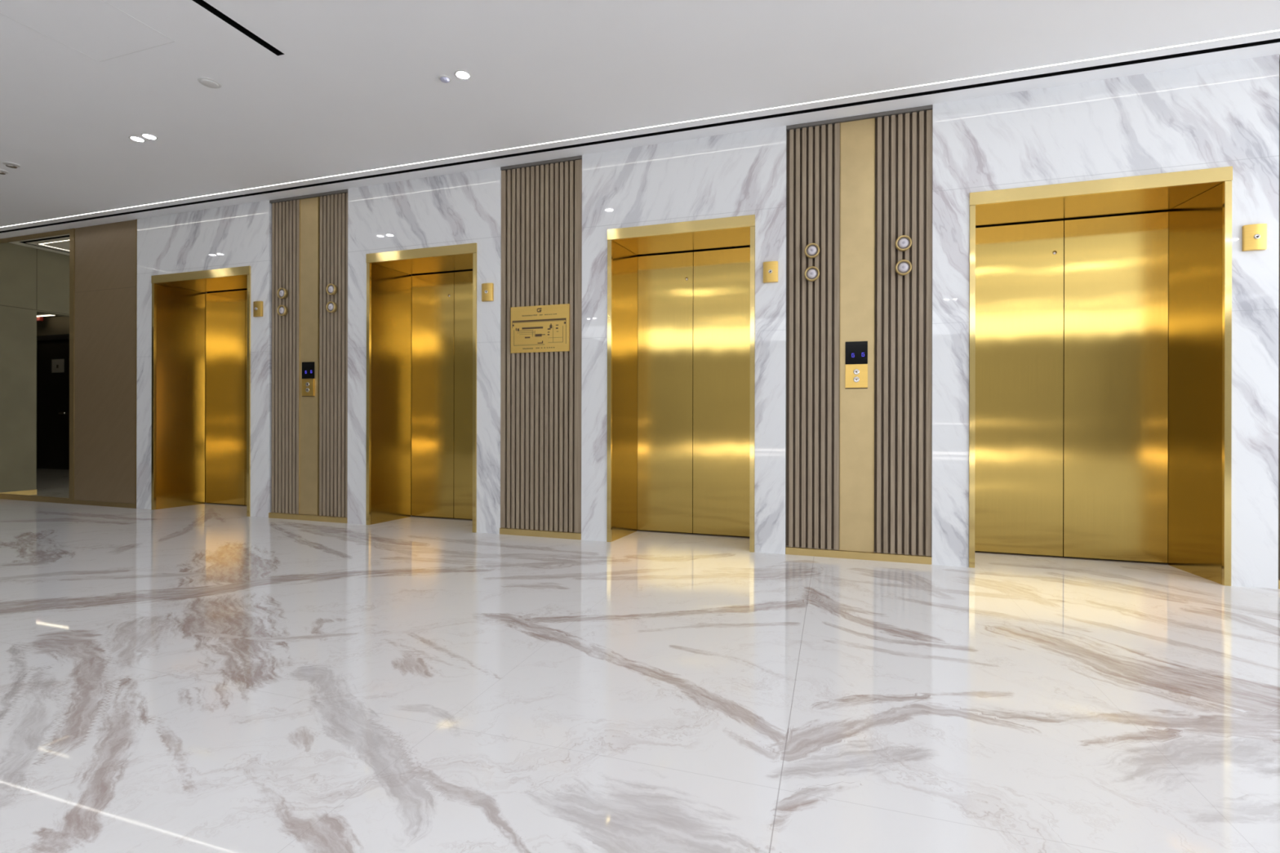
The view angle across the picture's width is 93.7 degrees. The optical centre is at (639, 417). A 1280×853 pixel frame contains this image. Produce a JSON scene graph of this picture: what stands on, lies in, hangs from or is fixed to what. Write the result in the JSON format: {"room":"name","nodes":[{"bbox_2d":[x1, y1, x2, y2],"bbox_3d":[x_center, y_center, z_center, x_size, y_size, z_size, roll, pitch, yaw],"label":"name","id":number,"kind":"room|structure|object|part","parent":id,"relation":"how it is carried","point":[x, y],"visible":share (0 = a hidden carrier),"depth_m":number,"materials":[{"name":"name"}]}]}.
{"room":"lobby","nodes":[
{"label":"lobby","id":0,"kind":"room"},
{"bbox_2d":[136,217,152,509],"bbox_3d":[-5.009,-0.554,6.482,0.234,3.000,0.620,0,0,18],"label":"wall","id":1,"kind":"structure","parent":0,"point":[144,225],"depth_m":6.19,"materials":[{"name":"white stone"}]},
{"bbox_2d":[152,202,250,275],"bbox_3d":[-4.260,-1.749,6.239,1.338,0.606,0.620,0,0,18],"label":"wall","id":2,"kind":"structure","parent":0,"point":[217,237],"depth_m":5.94,"materials":[{"name":"white stone"}]},
{"bbox_2d":[250,200,271,517],"bbox_3d":[-3.517,-0.551,5.997,0.228,3.000,0.620,0,0,18],"label":"wall","id":3,"kind":"structure","parent":0,"point":[260,211],"depth_m":5.70,"materials":[{"name":"white stone"}]},
{"bbox_2d":[151,266,250,516],"bbox_3d":[-4.279,-0.247,6.188,1.338,2.398,0.541,0,0,18],"label":"entrance","id":4,"kind":"object","parent":3,"relation":"attached to","point":[201,320],"visible":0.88,"depth_m":6.42,"materials":[{"name":"gold metal"}]},
{"bbox_3d":[-4.978,-0.210,6.147,0.032,2.312,0.024,0,0,18],"label":"casing","id":5,"kind":"part","parent":4,"relation":"part of","materials":[{"name":"gold metal"}]},
{"bbox_3d":[-4.871,-0.209,6.369,0.018,2.311,0.467,0,0,24],"label":"reveal panel","id":6,"kind":"part","parent":4,"relation":"part of","materials":[{"name":"gold metal"}]},
{"bbox_3d":[-4.356,-1.406,5.944,1.338,0.080,0.028,0,0,18],"label":"header casing","id":7,"kind":"part","parent":4,"relation":"part of","materials":[{"name":"gold metal"}]},
{"bbox_3d":[-4.494,-0.211,6.509,0.602,2.292,0.030,0,0,18],"label":"door panel","id":8,"kind":"part","parent":4,"relation":"part of","materials":[{"name":"gold metal"}]},
{"bbox_3d":[-4.209,0.948,6.412,1.208,0.007,0.035,0,0,18],"label":"door sill","id":9,"kind":"part","parent":4,"relation":"part of","materials":[{"name":"black metal"}]},
{"bbox_3d":[-3.917,-0.210,6.322,0.602,2.292,0.030,0,0,18],"label":"door panel","id":10,"kind":"part","parent":4,"relation":"part of","materials":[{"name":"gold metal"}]},
{"bbox_3d":[-3.738,-0.207,5.745,0.032,2.312,0.024,0,0,18],"label":"casing","id":11,"kind":"part","parent":4,"relation":"part of","materials":[{"name":"gold metal"}]},
{"bbox_2d":[253,301,262,316],"bbox_3d":[-3.624,-1.026,5.686,0.102,0.144,0.037,0,0,18],"label":"switch box","id":12,"kind":"object","parent":3,"relation":"attached to","point":[257,305],"visible":1,"depth_m":5.67,"materials":[{"name":"gold metal"}]},
{"bbox_2d":[346,186,367,524],"bbox_3d":[-2.422,-0.548,5.641,0.214,3.000,0.620,0,0,18],"label":"wall","id":13,"kind":"structure","parent":0,"point":[357,197],"depth_m":5.35,"materials":[{"name":"white stone"}]},
{"bbox_2d":[476,166,501,533],"bbox_3d":[-1.151,-0.546,5.229,0.217,3.000,0.620,0,0,18],"label":"wall","id":14,"kind":"structure","parent":0,"point":[489,180],"depth_m":4.93,"materials":[{"name":"white stone"}]},
{"bbox_2d":[365,243,476,533],"bbox_3d":[-1.804,-0.242,5.384,1.121,2.398,0.541,0,0,18],"label":"elevator door","id":15,"kind":"structure","parent":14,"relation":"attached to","point":[421,303],"depth_m":5.59,"materials":[{"name":"gold metal"}]},
{"bbox_3d":[-2.400,-0.205,5.310,0.032,2.312,0.024,0,0,18],"label":"casing","id":16,"kind":"part","parent":15,"relation":"part of","materials":[{"name":"gold metal"}]},
{"bbox_3d":[-2.293,-0.204,5.532,0.018,2.311,0.467,0,0,24],"label":"reveal panel","id":17,"kind":"part","parent":15,"relation":"part of","materials":[{"name":"gold metal"}]},
{"bbox_3d":[-1.881,-1.401,5.140,1.121,0.080,0.028,0,0,18],"label":"header casing","id":18,"kind":"part","parent":15,"relation":"part of","materials":[{"name":"gold metal"}]},
{"bbox_3d":[-1.967,-0.206,5.689,0.493,2.292,0.030,0,0,18],"label":"door panel","id":19,"kind":"part","parent":15,"relation":"part of","materials":[{"name":"gold metal"}]},
{"bbox_3d":[-1.734,0.953,5.609,0.991,0.007,0.035,0,0,18],"label":"door sill","id":20,"kind":"part","parent":15,"relation":"part of","materials":[{"name":"black metal"}]},
{"bbox_3d":[-1.494,-0.205,5.535,0.493,2.292,0.030,0,0,18],"label":"door panel","id":21,"kind":"part","parent":15,"relation":"part of","materials":[{"name":"gold metal"}]},
{"bbox_3d":[-1.366,-0.203,4.975,0.032,2.312,0.024,0,0,18],"label":"casing","id":22,"kind":"part","parent":15,"relation":"part of","materials":[{"name":"gold metal"}]},
{"bbox_2d":[481,283,493,302],"bbox_3d":[-1.253,-1.024,4.916,0.102,0.144,0.037,0,0,18],"label":"switch box","id":23,"kind":"object","parent":14,"relation":"attached to","point":[487,289],"visible":1,"depth_m":4.90,"materials":[{"name":"gold metal"}]},
{"bbox_2d":[367,129,755,253],"bbox_3d":[-0.702,-1.742,5.084,3.398,0.606,0.620,0,0,18],"label":"wall","id":24,"kind":"structure","parent":0,"point":[708,177],"depth_m":4.54,"materials":[{"name":"white stone"}]},
{"bbox_2d":[581,151,608,542],"bbox_3d":[-0.256,-0.544,4.938,0.216,3.000,0.620,0,0,18],"label":"wall","id":25,"kind":"structure","parent":0,"point":[594,166],"depth_m":4.64,"materials":[{"name":"white stone"}]},
{"bbox_2d":[0,498,1279,852],"bbox_3d":[-4.915,0.946,-0.237,23.200,0.001,13.300,0,0,18],"label":"floor","id":26,"kind":"structure","parent":0,"point":[203,677],"depth_m":2.03,"materials":[{"name":"stone"}]},
{"bbox_2d":[0,0,1279,239],"bbox_3d":[-1.691,-2.072,-1.545,16.570,0.050,12.700,0,0,18],"label":"ceiling","id":27,"kind":"structure","parent":0,"point":[355,86],"depth_m":3.58,"materials":[{"name":"white paint"}]},
{"bbox_2d":[0,168,8,174],"bbox_3d":[-5.332,-2.043,5.000,0.104,0.023,0.104,0,0,18],"label":"sprinkler","id":28,"kind":"object","parent":27,"relation":"attached to","point":[2,171],"visible":1,"depth_m":5.00,"materials":[{"name":"metal"}]},
{"bbox_2d":[2,161,20,168],"bbox_3d":[-5.101,-2.042,4.872,0.104,0.023,0.104,0,0,18],"label":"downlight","id":29,"kind":"object","parent":27,"relation":"attached to","point":[11,165],"visible":1,"depth_m":4.86,"materials":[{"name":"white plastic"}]},
{"bbox_2d":[0,0,174,62],"bbox_3d":[-2.920,-2.049,3.072,0.610,0.002,0.622,0,0,18],"label":"ceiling panel","id":30,"kind":"object","parent":27,"relation":"attached to","point":[97,29],"visible":1,"depth_m":3.13,"materials":[{"name":"white paint"}]},
{"bbox_2d":[128,136,145,142],"bbox_3d":[-3.706,-2.049,4.424,0.096,0.004,0.096,0,0,18],"label":"recessed light","id":31,"kind":"object","parent":27,"relation":"in","point":[137,139],"visible":1,"depth_m":4.42,"materials":[{"name":"white plastic"}]},
{"bbox_2d":[141,133,157,139],"bbox_3d":[-3.583,-2.049,4.385,0.096,0.004,0.096,0,0,18],"label":"recessed light","id":32,"kind":"object","parent":27,"relation":"in","point":[149,136],"visible":1,"depth_m":4.38,"materials":[{"name":"white"}]},
{"bbox_2d":[197,76,222,88],"bbox_3d":[-2.633,-2.043,3.674,0.120,0.012,0.120,0,0,18],"label":"smoke detector","id":33,"kind":"object","parent":27,"relation":"attached to","point":[209,82],"visible":1,"depth_m":3.66,"materials":[{"name":"white plastic"}]},
{"bbox_2d":[192,0,284,55],"bbox_3d":[-2.568,-2.074,1.733,0.053,0.048,3.494,0,0,18],"label":"ceiling air slot","id":34,"kind":"object","parent":27,"relation":"attached to","point":[202,3],"visible":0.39,"depth_m":3.17,"materials":[{"name":"black metal"}]},
{"bbox_2d":[438,75,451,83],"bbox_3d":[-1.178,-2.036,3.625,0.072,0.021,0.072,0,0,18],"label":"ceiling sensor","id":35,"kind":"object","parent":27,"relation":"attached to","point":[444,78],"visible":1,"depth_m":3.61,"materials":[{"name":"white plastic"}]},
{"bbox_2d":[454,70,471,79],"bbox_3d":[-1.059,-2.044,3.587,0.096,0.004,0.096,0,0,18],"label":"recessed light","id":36,"kind":"object","parent":27,"relation":"in","point":[461,74],"visible":1,"depth_m":3.58,"materials":[{"name":"white"}]},
{"bbox_2d":[0,38,1279,233],"bbox_3d":[0.270,-2.068,4.279,16.137,0.048,0.045,0,0,18],"label":"ceiling trim","id":37,"kind":"structure","parent":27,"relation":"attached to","point":[1277,40],"depth_m":4.14,"materials":[{"name":"metal"}]},
{"bbox_2d":[0,29,1279,227],"bbox_3d":[0.295,-2.053,4.157,16.015,0.018,0.013,0,0,18],"label":"recessed light","id":38,"kind":"object","parent":27,"relation":"in","point":[1278,29],"visible":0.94,"depth_m":4.00,"materials":[{"name":"white plastic"}]},
{"bbox_2d":[754,125,786,554],"bbox_3d":[1.014,-0.542,4.526,0.214,3.000,0.620,0,0,18],"label":"wall","id":39,"kind":"structure","parent":0,"point":[771,143],"depth_m":4.23,"materials":[{"name":"white stone"}]},
{"bbox_2d":[606,214,755,552],"bbox_3d":[0.362,-0.238,4.681,1.120,2.398,0.541,0,0,18],"label":"elevator door","id":40,"kind":"structure","parent":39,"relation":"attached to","point":[681,295],"depth_m":4.85,"materials":[{"name":"gold metal"}]},
{"bbox_3d":[-0.233,-0.200,4.606,0.032,2.312,0.024,0,0,18],"label":"casing","id":41,"kind":"part","parent":40,"relation":"part of","materials":[{"name":"gold metal"}]},
{"bbox_3d":[-0.126,-0.200,4.828,0.018,2.311,0.467,0,0,24],"label":"reveal panel","id":42,"kind":"part","parent":40,"relation":"part of","materials":[{"name":"gold metal"}]},
{"bbox_3d":[0.200,-0.202,4.985,0.493,2.292,0.030,0,0,18],"label":"door panel","id":43,"kind":"part","parent":40,"relation":"part of","materials":[{"name":"gold metal"}]},
{"bbox_3d":[0.285,-1.397,4.437,1.120,0.080,0.028,0,0,18],"label":"header casing","id":44,"kind":"part","parent":40,"relation":"part of","materials":[{"name":"gold metal"}]},
{"bbox_3d":[0.433,0.958,4.905,0.990,0.007,0.035,0,0,18],"label":"door sill","id":45,"kind":"part","parent":40,"relation":"part of","materials":[{"name":"black metal"}]},
{"bbox_3d":[0.673,-0.201,4.832,0.493,2.292,0.030,0,0,18],"label":"door panel","id":46,"kind":"part","parent":40,"relation":"part of","materials":[{"name":"gold metal"}]},
{"bbox_3d":[0.800,-0.198,4.271,0.032,2.312,0.024,0,0,18],"label":"casing","id":47,"kind":"part","parent":40,"relation":"part of","materials":[{"name":"gold metal"}]},
{"bbox_2d":[763,261,777,283],"bbox_3d":[0.916,-1.020,4.212,0.102,0.144,0.037,0,0,18],"label":"switch box","id":48,"kind":"object","parent":39,"relation":"attached to","point":[770,268],"visible":1,"depth_m":4.20,"materials":[{"name":"gold metal"}]},
{"bbox_2d":[786,235,918,555],"bbox_3d":[1.565,-0.541,4.371,0.930,3.000,0.573,0,0,18],"label":"wall","id":49,"kind":"structure","parent":0,"point":[786,236],"depth_m":4.24,"materials":[{"name":"brown wood"}]},
{"bbox_2d":[785,104,932,564],"bbox_3d":[1.469,-0.540,4.076,0.929,2.998,0.048,0,0,18],"label":"panel","id":50,"kind":"object","parent":49,"relation":"attached to","point":[859,460],"visible":1,"depth_m":4.06,"materials":[{"name":"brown wood"}]},
{"bbox_2d":[804,266,819,281],"bbox_3d":[1.185,-0.987,4.135,0.101,0.101,0.040,0,0,18],"label":"indicator","id":51,"kind":"object","parent":50,"relation":"attached to","point":[811,273],"visible":1,"depth_m":4.12,"materials":[{"name":"gold metal"}]},
{"bbox_2d":[804,243,819,258],"bbox_3d":[1.185,-1.147,4.135,0.101,0.101,0.040,0,0,18],"label":"indicator","id":52,"kind":"object","parent":50,"relation":"attached to","point":[811,251],"visible":1,"depth_m":4.12,"materials":[{"name":"gold metal"}]},
{"bbox_2d":[844,341,867,388],"bbox_3d":[1.464,-0.353,4.061,0.142,0.318,0.018,0,0,18],"label":"station","id":53,"kind":"object","parent":50,"relation":"attached to","point":[856,352],"visible":1,"depth_m":4.06,"materials":[{"name":"gold metal"}]},
{"bbox_3d":[1.464,-0.279,4.063,0.142,0.158,0.013,0,0,18],"label":"button plate","id":54,"kind":"part","parent":53,"relation":"part of","materials":[{"name":"gold metal"}]},
{"bbox_3d":[1.466,0.935,4.075,0.928,0.048,0.045,0,0,18],"label":"kick plate","id":55,"kind":"part","parent":50,"relation":"part of","materials":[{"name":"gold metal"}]},
{"bbox_3d":[1.472,-2.027,4.077,0.928,0.023,0.040,0,0,18],"label":"trim","id":56,"kind":"part","parent":50,"relation":"part of","materials":[{"name":"grey metal"}]},
{"bbox_2d":[895,235,911,251],"bbox_3d":[1.736,-1.146,3.956,0.101,0.101,0.040,0,0,18],"label":"indicator","id":57,"kind":"object","parent":50,"relation":"attached to","point":[903,242],"visible":1,"depth_m":3.94,"materials":[{"name":"gold metal"}]},
{"bbox_2d":[895,259,911,275],"bbox_3d":[1.736,-0.986,3.956,0.101,0.101,0.040,0,0,18],"label":"indicator","id":58,"kind":"object","parent":50,"relation":"attached to","point":[903,267],"visible":1,"depth_m":3.94,"materials":[{"name":"gold metal"}]},
{"bbox_2d":[931,98,969,567],"bbox_3d":[2.102,-0.539,4.172,0.214,3.000,0.620,0,0,18],"label":"wall","id":59,"kind":"structure","parent":0,"point":[950,120],"depth_m":3.88,"materials":[{"name":"white stone"}]},
{"bbox_2d":[969,61,1231,192],"bbox_3d":[2.841,-1.735,3.933,1.336,0.606,0.620,0,0,18],"label":"wall","id":60,"kind":"structure","parent":0,"point":[1178,119],"depth_m":3.62,"materials":[{"name":"white stone"}]},
{"bbox_2d":[1231,53,1279,589],"bbox_3d":[3.576,-0.536,3.694,0.214,3.000,0.620,0,0,18],"label":"wall","id":61,"kind":"structure","parent":0,"point":[1255,94],"depth_m":3.40,"materials":[{"name":"white stone"}]},
{"bbox_2d":[968,166,1232,586],"bbox_3d":[2.822,-0.233,3.882,1.336,2.398,0.541,0,0,18],"label":"elevator door","id":62,"kind":"structure","parent":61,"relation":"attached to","point":[1100,310],"depth_m":3.99,"materials":[{"name":"gold metal"}]},
{"bbox_3d":[2.124,-0.196,3.841,0.032,2.312,0.024,0,0,18],"label":"casing","id":63,"kind":"part","parent":62,"relation":"part of","materials":[{"name":"gold metal"}]},
{"bbox_3d":[2.608,-0.197,4.203,0.601,2.292,0.030,0,0,18],"label":"door panel","id":64,"kind":"part","parent":62,"relation":"part of","materials":[{"name":"gold metal"}]},
{"bbox_3d":[2.892,0.963,4.106,1.206,0.007,0.035,0,0,18],"label":"door sill","id":65,"kind":"part","parent":62,"relation":"part of","materials":[{"name":"black metal"}]},
{"bbox_3d":[2.745,-1.392,3.638,1.336,0.080,0.028,0,0,18],"label":"header casing","id":66,"kind":"part","parent":62,"relation":"part of","materials":[{"name":"gold metal"}]},
{"bbox_3d":[3.183,-0.196,4.016,0.601,2.292,0.030,0,0,18],"label":"door panel","id":67,"kind":"part","parent":62,"relation":"part of","materials":[{"name":"gold metal"}]},
{"bbox_3d":[3.406,-0.193,3.681,0.018,2.311,0.467,0,0,12],"label":"reveal panel","id":68,"kind":"part","parent":62,"relation":"part of","materials":[{"name":"gold metal"}]},
{"bbox_3d":[3.362,-0.193,3.439,0.032,2.312,0.024,0,0,18],"label":"casing","id":69,"kind":"part","parent":62,"relation":"part of","materials":[{"name":"gold metal"}]},
{"bbox_2d":[1242,223,1266,251],"bbox_3d":[3.468,-1.015,3.383,0.102,0.144,0.037,0,0,18],"label":"switch box","id":70,"kind":"object","parent":61,"relation":"attached to","point":[1254,236],"visible":1,"depth_m":3.38,"materials":[{"name":"gold metal"}]},
{"bbox_3d":[-6.393,-0.556,6.947,2.686,3.000,0.590,0,0,18],"label":"wall","id":71,"kind":"structure","parent":0,"visible":0},
{"bbox_2d":[0,228,75,504],"bbox_3d":[-6.813,-0.556,6.755,1.398,2.998,0.033,0,0,18],"label":"wall mirror","id":72,"kind":"object","parent":71,"relation":"attached to","point":[37,271],"visible":1,"depth_m":6.73,"materials":[{"name":"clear mirror"}]},
{"bbox_2d":[73,219,137,508],"bbox_3d":[-5.680,-0.554,6.386,0.980,2.998,0.032,0,0,18],"label":"wall panel","id":73,"kind":"object","parent":71,"relation":"attached to","point":[105,273],"visible":1,"depth_m":6.37,"materials":[{"name":"wood"}]},
{"bbox_3d":[-5.683,0.921,6.387,0.980,0.047,0.031,0,0,18],"label":"kick plate","id":74,"kind":"part","parent":73,"relation":"part of","materials":[{"name":"brown metal"}]},
{"bbox_3d":[-5.224,-0.577,6.224,0.012,2.950,0.005,0,0,18],"label":"edge trim","id":75,"kind":"part","parent":73,"relation":"part of","materials":[{"name":"brown metal"}]},
{"bbox_3d":[-2.959,-0.550,5.841,0.930,3.000,0.573,0,0,18],"label":"wall","id":76,"kind":"structure","parent":0,"visible":0},
{"bbox_2d":[268,189,347,523],"bbox_3d":[-3.054,-0.549,5.545,0.929,2.998,0.048,0,0,18],"label":"panel","id":77,"kind":"object","parent":76,"relation":"attached to","point":[309,233],"visible":0.99,"depth_m":5.53,"materials":[{"name":"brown wood"}]},
{"bbox_2d":[276,305,288,315],"bbox_3d":[-3.339,-0.996,5.604,0.101,0.101,0.040,0,0,18],"label":"indicator","id":78,"kind":"object","parent":77,"relation":"attached to","point":[282,310],"visible":1,"depth_m":5.59,"materials":[{"name":"gold metal"}]},
{"bbox_2d":[276,288,288,298],"bbox_3d":[-3.338,-1.156,5.604,0.101,0.101,0.040,0,0,18],"label":"indicator","id":79,"kind":"object","parent":77,"relation":"attached to","point":[282,293],"visible":1,"depth_m":5.59,"materials":[{"name":"gold metal"}]},
{"bbox_2d":[301,361,314,396],"bbox_3d":[-3.059,-0.350,5.529,0.142,0.318,0.018,0,0,18],"label":"station","id":80,"kind":"object","parent":77,"relation":"attached to","point":[308,368],"visible":1,"depth_m":5.52,"materials":[{"name":"gold metal"}]},
{"bbox_3d":[-3.059,-0.275,5.532,0.142,0.158,0.013,0,0,18],"label":"button plate","id":81,"kind":"part","parent":80,"relation":"part of","materials":[{"name":"gold metal"}]},
{"bbox_3d":[-3.058,0.926,5.544,0.928,0.048,0.045,0,0,18],"label":"kick plate","id":82,"kind":"part","parent":77,"relation":"part of","materials":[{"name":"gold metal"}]},
{"bbox_3d":[-3.051,-2.036,5.546,0.928,0.023,0.040,0,0,18],"label":"trim","id":83,"kind":"part","parent":77,"relation":"part of","materials":[{"name":"grey metal"}]},
{"bbox_2d":[325,283,337,295],"bbox_3d":[-2.788,-1.155,5.425,0.101,0.101,0.040,0,0,18],"label":"indicator","id":84,"kind":"object","parent":77,"relation":"attached to","point":[331,289],"visible":1,"depth_m":5.41,"materials":[{"name":"gold metal"}]},
{"bbox_2d":[325,301,337,312],"bbox_3d":[-2.788,-0.995,5.425,0.101,0.101,0.040,0,0,18],"label":"indicator","id":85,"kind":"object","parent":77,"relation":"attached to","point":[331,307],"visible":1,"depth_m":5.41,"materials":[{"name":"gold metal"}]},
{"bbox_3d":[-0.696,-0.545,5.106,0.725,3.000,0.573,0,0,18],"label":"wall","id":86,"kind":"structure","parent":0,"visible":0},
{"bbox_2d":[499,155,582,539],"bbox_3d":[-0.792,-0.544,4.810,0.723,2.998,0.048,0,0,18],"label":"panel","id":87,"kind":"object","parent":86,"relation":"attached to","point":[540,393],"visible":0.96,"depth_m":4.80,"materials":[{"name":"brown wood"}]},
{"bbox_2d":[511,303,569,353],"bbox_3d":[-0.801,-0.705,4.794,0.519,0.372,0.014,0,0,18],"label":"plaque","id":88,"kind":"object","parent":87,"relation":"attached to","point":[539,328],"visible":1,"depth_m":4.79,"materials":[{"name":"gold metal"}]},
{"bbox_3d":[-0.796,0.931,4.809,0.723,0.048,0.045,0,0,18],"label":"kick plate","id":89,"kind":"part","parent":87,"relation":"part of","materials":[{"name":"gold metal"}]},
{"bbox_3d":[-0.789,-2.032,4.811,0.723,0.023,0.040,0,0,18],"label":"trim","id":90,"kind":"part","parent":87,"relation":"part of","materials":[{"name":"grey metal"}]},
{"bbox_3d":[4.127,-0.535,3.539,0.930,3.000,0.573,0,0,18],"label":"wall","id":91,"kind":"structure","parent":0,"visible":0},
{"bbox_2d":[1278,54,1279,589],"bbox_3d":[4.031,-0.535,3.244,0.929,2.998,0.048,0,0,18],"label":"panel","id":92,"kind":"object","parent":91,"relation":"attached to","point":[1279,55],"visible":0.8,"depth_m":3.39,"materials":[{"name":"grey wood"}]}
]}

